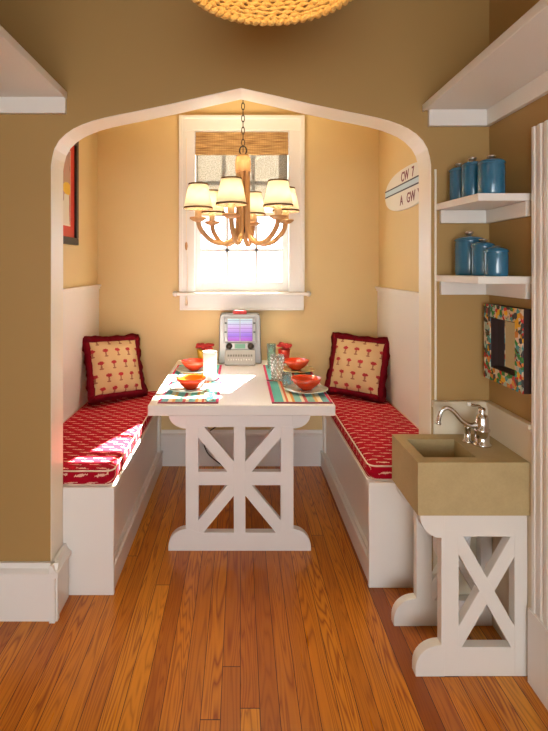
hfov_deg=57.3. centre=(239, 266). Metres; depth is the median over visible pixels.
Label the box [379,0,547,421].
wall
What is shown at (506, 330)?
mirror glass
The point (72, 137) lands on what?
trim
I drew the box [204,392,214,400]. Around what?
shot glass
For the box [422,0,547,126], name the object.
shelf
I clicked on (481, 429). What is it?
faucet
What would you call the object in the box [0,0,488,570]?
wall
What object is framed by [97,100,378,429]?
wall
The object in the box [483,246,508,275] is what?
canister
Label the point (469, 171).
canister
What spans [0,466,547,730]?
floor
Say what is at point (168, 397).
placemat
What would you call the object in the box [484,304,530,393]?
wall mirror
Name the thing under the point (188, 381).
bowl
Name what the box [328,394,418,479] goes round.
seat cushion
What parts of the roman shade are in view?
cord, woven panel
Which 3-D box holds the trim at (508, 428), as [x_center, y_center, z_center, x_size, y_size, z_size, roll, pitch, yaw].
[0.984,0.966,1.804,0.026,0.868,0.368,0,0,0]
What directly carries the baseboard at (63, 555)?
attached to the wall at (383, 59)
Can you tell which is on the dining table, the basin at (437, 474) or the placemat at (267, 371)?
the placemat at (267, 371)
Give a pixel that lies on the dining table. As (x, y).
(244, 398)
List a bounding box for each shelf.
[0,25,66,113]
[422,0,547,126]
[436,193,530,222]
[436,275,530,298]
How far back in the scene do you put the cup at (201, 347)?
3.38 m
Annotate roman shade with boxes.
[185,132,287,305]
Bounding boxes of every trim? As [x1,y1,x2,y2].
[51,88,430,560]
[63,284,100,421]
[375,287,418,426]
[432,400,491,594]
[434,169,436,399]
[486,402,530,674]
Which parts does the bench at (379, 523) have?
toe moulding, frame, panel, panel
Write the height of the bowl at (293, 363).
0.060 m
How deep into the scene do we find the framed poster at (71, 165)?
2.96 m
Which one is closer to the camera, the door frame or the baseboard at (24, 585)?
the door frame
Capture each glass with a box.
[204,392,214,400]
[281,372,291,386]
[498,320,514,371]
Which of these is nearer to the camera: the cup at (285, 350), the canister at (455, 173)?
the canister at (455, 173)
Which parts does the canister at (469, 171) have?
lid, knob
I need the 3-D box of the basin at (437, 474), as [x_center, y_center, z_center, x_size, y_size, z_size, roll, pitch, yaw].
[0.794,0.754,1.841,0.380,0.180,0.289,0,0,0]
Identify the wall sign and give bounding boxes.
[385,162,418,210]
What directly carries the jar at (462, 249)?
on the canister at (462, 246)
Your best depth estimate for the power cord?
3.46 m
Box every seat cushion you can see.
[63,391,156,485]
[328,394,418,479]
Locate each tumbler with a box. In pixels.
[203,350,216,380]
[267,343,275,368]
[270,354,283,380]
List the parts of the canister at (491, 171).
lid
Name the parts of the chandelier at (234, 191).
lamp shade, lamp shade, arm, arm, lamp shade, arm, chain, arm, lamp shade, arm, arm, lamp shade, lamp shade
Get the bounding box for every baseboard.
[0,561,58,620]
[49,543,71,622]
[161,430,322,465]
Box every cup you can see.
[196,343,213,358]
[277,342,291,362]
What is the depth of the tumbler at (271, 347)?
3.17 m
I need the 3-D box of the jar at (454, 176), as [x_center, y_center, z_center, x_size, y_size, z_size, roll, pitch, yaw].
[0.853,-0.310,1.945,0.072,0.116,0.072,0,0,0]
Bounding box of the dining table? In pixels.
[148,360,334,550]
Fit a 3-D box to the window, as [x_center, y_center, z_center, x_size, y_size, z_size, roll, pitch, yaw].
[0.013,-0.381,3.555,0.973,1.370,0.160,0,0,0]
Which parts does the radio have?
knob, control panel, knob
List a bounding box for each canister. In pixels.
[449,163,462,200]
[454,231,483,274]
[461,157,478,196]
[471,239,495,275]
[477,155,505,192]
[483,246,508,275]
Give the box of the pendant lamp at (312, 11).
[192,0,352,26]
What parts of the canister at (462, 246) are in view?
lid, knob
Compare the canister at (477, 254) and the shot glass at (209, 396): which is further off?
the shot glass at (209, 396)
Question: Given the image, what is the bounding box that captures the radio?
[218,310,261,365]
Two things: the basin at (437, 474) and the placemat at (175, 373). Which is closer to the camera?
the basin at (437, 474)
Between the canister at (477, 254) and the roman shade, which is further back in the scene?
the roman shade
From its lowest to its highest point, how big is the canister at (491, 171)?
0.143 m
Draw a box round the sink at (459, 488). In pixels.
[391,402,529,676]
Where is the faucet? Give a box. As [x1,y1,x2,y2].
[435,402,491,447]
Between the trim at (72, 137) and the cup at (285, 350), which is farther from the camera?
the cup at (285, 350)
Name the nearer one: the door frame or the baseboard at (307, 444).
the door frame
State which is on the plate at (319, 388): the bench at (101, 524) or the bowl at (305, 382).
the bowl at (305, 382)
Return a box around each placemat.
[157,381,221,403]
[168,365,221,380]
[263,365,312,380]
[267,381,332,403]
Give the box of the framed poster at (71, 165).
[63,141,78,244]
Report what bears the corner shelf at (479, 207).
attached to the wall at (510, 137)
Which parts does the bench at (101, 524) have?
panel, panel, frame, toe moulding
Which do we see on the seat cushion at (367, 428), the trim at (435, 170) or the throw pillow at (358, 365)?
the throw pillow at (358, 365)
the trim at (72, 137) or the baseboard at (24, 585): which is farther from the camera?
the trim at (72, 137)
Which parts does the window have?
sill, sash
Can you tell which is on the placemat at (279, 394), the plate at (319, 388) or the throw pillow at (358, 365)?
the plate at (319, 388)
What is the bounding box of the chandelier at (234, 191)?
[183,102,299,246]
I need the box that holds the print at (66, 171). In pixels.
[63,152,69,224]
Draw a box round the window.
[172,115,310,309]
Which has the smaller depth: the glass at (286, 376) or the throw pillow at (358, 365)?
the glass at (286, 376)
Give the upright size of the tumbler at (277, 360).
0.145 m
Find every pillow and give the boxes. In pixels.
[82,333,147,404]
[324,332,389,402]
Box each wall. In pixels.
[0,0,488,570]
[63,132,96,288]
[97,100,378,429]
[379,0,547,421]
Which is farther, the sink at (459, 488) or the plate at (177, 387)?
the plate at (177, 387)
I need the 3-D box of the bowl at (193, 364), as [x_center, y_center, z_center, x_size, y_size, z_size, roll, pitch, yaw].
[-0.285,0.609,3.100,0.160,0.060,0.160,0,0,0]
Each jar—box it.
[449,171,460,200]
[454,241,480,274]
[471,247,488,275]
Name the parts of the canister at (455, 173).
lid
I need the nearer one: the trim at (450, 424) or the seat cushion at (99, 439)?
the trim at (450, 424)
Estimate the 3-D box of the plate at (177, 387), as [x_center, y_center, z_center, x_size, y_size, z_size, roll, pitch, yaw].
[-0.262,0.637,2.625,0.226,0.017,0.226,0,0,0]
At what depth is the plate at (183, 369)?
3.08 m
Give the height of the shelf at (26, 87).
0.089 m
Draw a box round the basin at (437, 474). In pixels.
[392,434,529,515]
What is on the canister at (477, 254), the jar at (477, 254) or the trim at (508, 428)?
the jar at (477, 254)
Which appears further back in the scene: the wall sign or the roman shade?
the roman shade
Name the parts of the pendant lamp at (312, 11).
lamp shade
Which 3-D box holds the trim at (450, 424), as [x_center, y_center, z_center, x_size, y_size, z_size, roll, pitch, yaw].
[0.882,0.966,1.987,0.230,0.868,0.026,0,0,0]
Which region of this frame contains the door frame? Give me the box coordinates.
[528,120,547,709]
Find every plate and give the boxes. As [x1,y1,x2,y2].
[168,383,211,392]
[176,366,203,372]
[283,365,314,372]
[285,384,327,393]
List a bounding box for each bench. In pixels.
[63,416,162,594]
[320,416,413,587]
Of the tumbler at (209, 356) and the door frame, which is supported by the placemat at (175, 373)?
the tumbler at (209, 356)
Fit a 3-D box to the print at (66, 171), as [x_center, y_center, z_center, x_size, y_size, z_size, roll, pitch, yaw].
[-0.996,-0.461,2.765,0.001,0.427,0.334,0,0,0]
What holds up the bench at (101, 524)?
on the floor
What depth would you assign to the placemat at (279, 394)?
2.49 m
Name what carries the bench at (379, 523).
on the floor
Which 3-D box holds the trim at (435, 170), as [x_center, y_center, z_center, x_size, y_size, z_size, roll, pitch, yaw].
[0.780,0.070,1.996,0.008,0.920,0.008,0,0,0]
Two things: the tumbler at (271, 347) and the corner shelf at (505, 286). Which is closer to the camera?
the corner shelf at (505, 286)
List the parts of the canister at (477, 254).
lid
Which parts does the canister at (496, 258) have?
lid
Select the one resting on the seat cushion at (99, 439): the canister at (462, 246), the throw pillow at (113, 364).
the throw pillow at (113, 364)
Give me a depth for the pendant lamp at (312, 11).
1.34 m
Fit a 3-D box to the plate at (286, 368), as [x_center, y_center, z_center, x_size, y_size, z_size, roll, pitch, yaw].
[0.350,0.637,3.100,0.226,0.017,0.226,0,0,0]
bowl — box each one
[176,374,205,389]
[181,358,203,370]
[284,358,308,369]
[291,374,321,390]
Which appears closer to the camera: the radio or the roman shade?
the radio
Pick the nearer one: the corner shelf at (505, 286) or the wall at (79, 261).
the corner shelf at (505, 286)
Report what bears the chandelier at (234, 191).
hanging from the ceiling
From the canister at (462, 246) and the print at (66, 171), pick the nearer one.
the canister at (462, 246)
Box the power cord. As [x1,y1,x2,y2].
[204,427,221,465]

